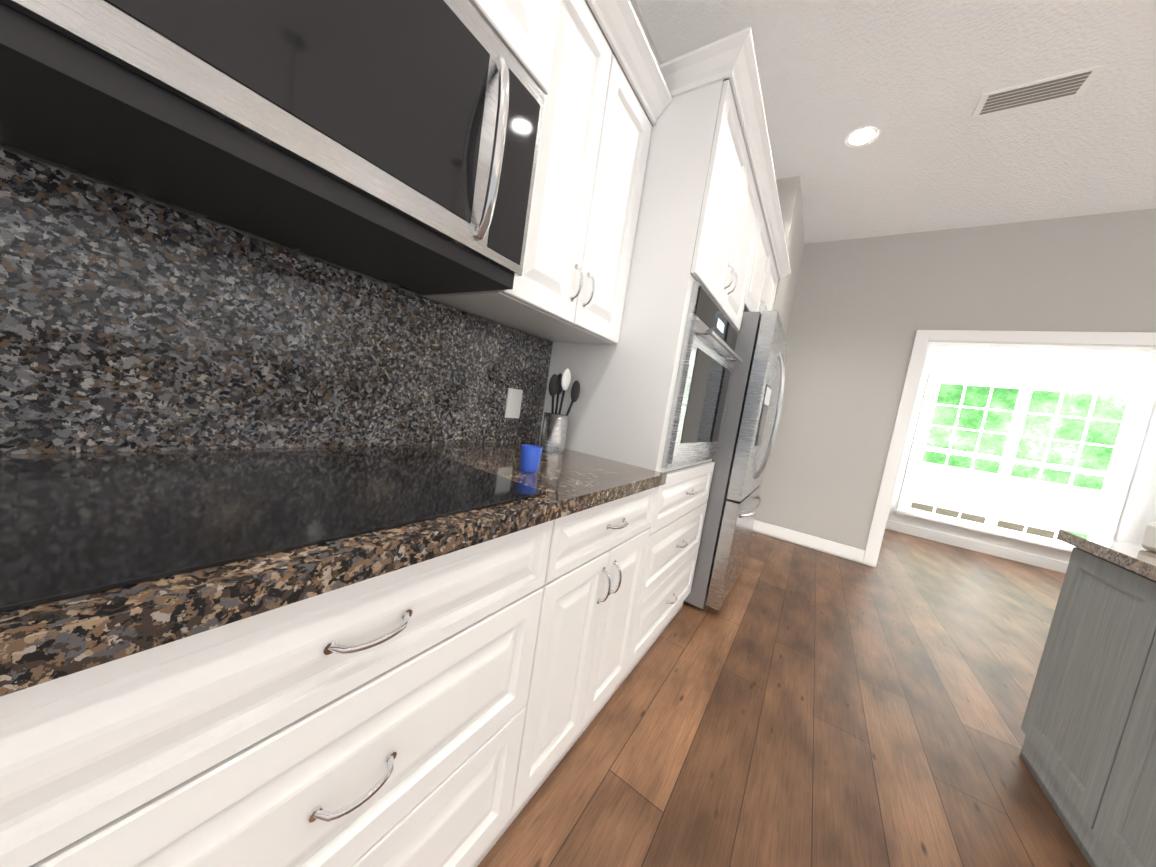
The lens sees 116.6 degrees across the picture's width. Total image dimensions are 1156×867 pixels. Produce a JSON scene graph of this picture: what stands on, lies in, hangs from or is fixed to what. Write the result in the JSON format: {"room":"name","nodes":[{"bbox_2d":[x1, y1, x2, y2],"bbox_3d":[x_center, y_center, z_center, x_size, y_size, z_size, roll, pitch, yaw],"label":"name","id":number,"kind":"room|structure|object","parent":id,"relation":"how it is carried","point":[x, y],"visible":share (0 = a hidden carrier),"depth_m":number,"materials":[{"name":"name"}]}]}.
{"room":"kitchen","nodes":[
{"label":"kitchen","id":0,"kind":"room"},
{"bbox_2d":[0,0,661,296],"bbox_3d":[-1.321,-0.588,-0.063,0.150,3.050,8.210,12,6,33],"label":"wall","id":1,"kind":"structure","parent":0,"point":[643,26],"depth_m":0.94,"materials":[{"name":"grey paint"}]},
{"bbox_2d":[505,388,522,417],"bbox_3d":[-0.264,-0.123,1.471,0.006,0.120,0.080,12,6,33],"label":"switch plate","id":2,"kind":"object","parent":1,"relation":"attached to","point":[513,403],"visible":1,"depth_m":1.45,"materials":[{"name":"white plastic"}]},
{"bbox_2d":[469,0,570,111],"bbox_3d":[-0.422,-1.129,0.571,0.427,0.633,0.818,12,6,33],"label":"upper cabinet","id":3,"kind":"object","parent":1,"relation":"attached to","point":[534,32],"depth_m":0.77,"materials":[{"name":"white paint"}]},
{"bbox_2d":[0,0,544,294],"bbox_3d":[-0.480,-0.595,0.607,0.480,0.438,0.802,12,6,33],"label":"microwave","id":4,"kind":"object","parent":3,"relation":"attached to","point":[395,143],"visible":1,"depth_m":0.53,"materials":[{"name":"silver metal"}]},
{"bbox_2d":[423,0,662,343],"bbox_3d":[-0.092,-0.830,1.220,0.357,0.898,0.626,12,6,33],"label":"upper cabinet","id":5,"kind":"object","parent":1,"relation":"attached to","point":[591,69],"depth_m":1.10,"materials":[{"name":"white paint"}]},
{"bbox_2d":[751,215,782,314],"bbox_3d":[0.977,-1.043,2.504,0.617,0.563,0.970,12,6,33],"label":"upper cabinet","id":6,"kind":"object","parent":1,"relation":"attached to","point":[770,263],"depth_m":2.30,"materials":[{"name":"white paint"}]},
{"bbox_2d":[477,502,1089,866],"bbox_3d":[4.097,1.732,0.675,9.300,0.060,15.500,12,6,33],"label":"floor","id":7,"kind":"structure","parent":0,"point":[788,704],"depth_m":1.38,"materials":[{"name":"brown wood"}]},
{"bbox_2d":[0,521,563,866],"bbox_3d":[-0.587,0.555,0.689,0.617,0.874,0.790,12,6,33],"label":"base cabinet","id":8,"kind":"object","parent":7,"relation":"on","point":[386,722],"depth_m":0.45,"materials":[{"name":"white paint"}]},
{"bbox_2d":[0,441,666,700],"bbox_3d":[-0.520,0.106,0.622,0.642,0.040,2.089,12,6,33],"label":"countertop","id":9,"kind":"structure","parent":8,"relation":"on","point":[57,642],"depth_m":0.38,"materials":[{"name":"brown stone"}]},
{"bbox_2d":[0,445,551,612],"bbox_3d":[-0.488,0.088,0.625,0.510,0.006,0.750,12,6,33],"label":"cooktop","id":10,"kind":"object","parent":9,"relation":"in","point":[72,524],"depth_m":0.49,"materials":[{"name":"black glass"}]},
{"bbox_2d":[520,444,541,472],"bbox_3d":[-0.135,0.071,1.009,0.060,0.070,0.060,12,6,33],"label":"cup","id":11,"kind":"object","parent":9,"relation":"on","point":[530,458],"visible":1,"depth_m":0.99,"materials":[{"name":"blue plastic"}]},
{"bbox_2d":[540,368,579,452],"bbox_3d":[-0.082,-0.096,1.432,0.103,0.335,0.145,12,6,33],"label":"utensil crock","id":12,"kind":"object","parent":9,"relation":"on","point":[554,431],"visible":1,"depth_m":1.40,"materials":[{"name":"silver metal"}]},
{"bbox_2d":[520,485,660,811],"bbox_3d":[-0.191,0.559,1.278,0.617,0.874,0.629,12,6,33],"label":"base cabinet","id":13,"kind":"object","parent":7,"relation":"on","point":[599,570],"depth_m":1.05,"materials":[{"name":"white paint"}]},
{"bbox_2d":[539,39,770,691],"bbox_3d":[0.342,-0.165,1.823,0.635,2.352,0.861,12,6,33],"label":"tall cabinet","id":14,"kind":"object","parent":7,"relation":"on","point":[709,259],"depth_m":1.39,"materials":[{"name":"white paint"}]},
{"bbox_2d":[684,311,788,610],"bbox_3d":[0.906,0.155,2.544,0.821,1.755,0.930,12,6,33],"label":"refrigerator","id":15,"kind":"object","parent":7,"relation":"on","point":[740,459],"visible":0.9,"depth_m":2.04,"materials":[{"name":"grey metal"}]},
{"bbox_2d":[1020,531,1155,866],"bbox_3d":[1.548,0.851,-0.055,1.170,1.060,2.681,12,6,33],"label":"kitchen island","id":16,"kind":"object","parent":7,"relation":"on","point":[1088,749],"depth_m":1.11,"materials":[{"name":"grey wood"}]},
{"bbox_2d":[1057,529,1155,580],"bbox_3d":[1.363,0.440,0.082,0.624,0.040,2.745,12,6,33],"label":"island countertop","id":17,"kind":"structure","parent":16,"relation":"on","point":[1137,565],"depth_m":1.14,"materials":[{"name":"brown stone"}]},
{"bbox_2d":[1141,522,1155,551],"bbox_3d":[2.032,0.382,0.998,0.400,0.099,0.320,12,6,33],"label":"dish rack","id":18,"kind":"object","parent":17,"relation":"on","point":[1148,542],"visible":1,"depth_m":1.21,"materials":[{"name":"white"}]},
{"bbox_2d":[772,175,804,334],"bbox_3d":[1.550,-0.500,3.531,0.620,3.050,1.260,12,6,33],"label":"wall","id":19,"kind":"structure","parent":0,"point":[789,194],"depth_m":2.94,"materials":[{"name":"grey paint"}]},
{"bbox_2d":[635,0,1155,243],"bbox_3d":[4.558,-1.350,0.382,9.300,0.100,15.500,12,6,33],"label":"ceiling","id":20,"kind":"structure","parent":0,"point":[912,81],"depth_m":1.98,"materials":[{"name":"white paint"}]},
{"bbox_2d":[845,126,879,146],"bbox_3d":[1.806,-1.887,2.270,0.175,0.004,0.175,11,6,24],"label":"recessed light","id":21,"kind":"object","parent":20,"relation":"in","point":[862,136],"visible":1,"depth_m":2.25,"materials":[{"name":"white"}]},
{"bbox_2d":[971,64,1104,117],"bbox_3d":[2.355,-1.763,1.852,0.400,0.009,0.170,12,6,33],"label":"ceiling vent","id":22,"kind":"object","parent":20,"relation":"in","point":[1066,85],"visible":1,"depth_m":1.83,"materials":[{"name":"white metal"}]},
{"bbox_2d":[755,208,1155,549],"bbox_3d":[3.959,-0.054,2.632,4.460,3.050,0.140,12,6,33],"label":"wall","id":23,"kind":"structure","parent":0,"point":[863,310],"depth_m":3.27,"materials":[{"name":"grey paint"}]},
{"bbox_2d":[752,520,864,563],"bbox_3d":[2.292,1.083,3.653,1.010,0.130,0.015,12,6,33],"label":"baseboard","id":24,"kind":"structure","parent":23,"relation":"attached to","point":[821,544],"depth_m":3.60,"materials":[{"name":"white wood"}]},
{"bbox_2d":[862,330,1155,566],"bbox_3d":[3.703,0.330,2.791,1.980,2.190,0.158,12,6,33],"label":"trim","id":25,"kind":"structure","parent":23,"relation":"attached to","point":[1105,341],"depth_m":3.09,"materials":[{"name":"white wood"}]},
{"bbox_2d":[887,345,1155,562],"bbox_3d":[4.738,0.159,3.493,2.900,2.700,2.160,12,6,33],"label":"wall","id":26,"kind":"structure","parent":0,"point":[1137,514],"depth_m":4.12,"materials":[{"name":"white paint"}]},
{"bbox_2d":[885,520,1068,573],"bbox_3d":[5.080,1.428,4.404,2.700,0.130,0.015,12,6,33],"label":"baseboard","id":27,"kind":"structure","parent":26,"relation":"attached to","point":[1015,555],"depth_m":4.44,"materials":[{"name":"white wood"}]},
{"bbox_2d":[895,372,1155,551],"bbox_3d":[5.236,0.306,4.333,1.800,1.960,0.110,12,6,33],"label":"sunroom window","id":28,"kind":"structure","parent":26,"relation":"in","point":[1007,459],"depth_m":4.24,"materials":[{"name":"white wood"}]},
{"label":"outside","id":29,"kind":"structure","parent":0,"visible":0},
{"bbox_2d":[912,384,1128,534],"bbox_3d":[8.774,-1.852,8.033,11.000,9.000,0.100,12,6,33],"label":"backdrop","id":30,"kind":"structure","parent":29,"point":[1106,407],"depth_m":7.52,"materials":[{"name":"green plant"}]}
]}

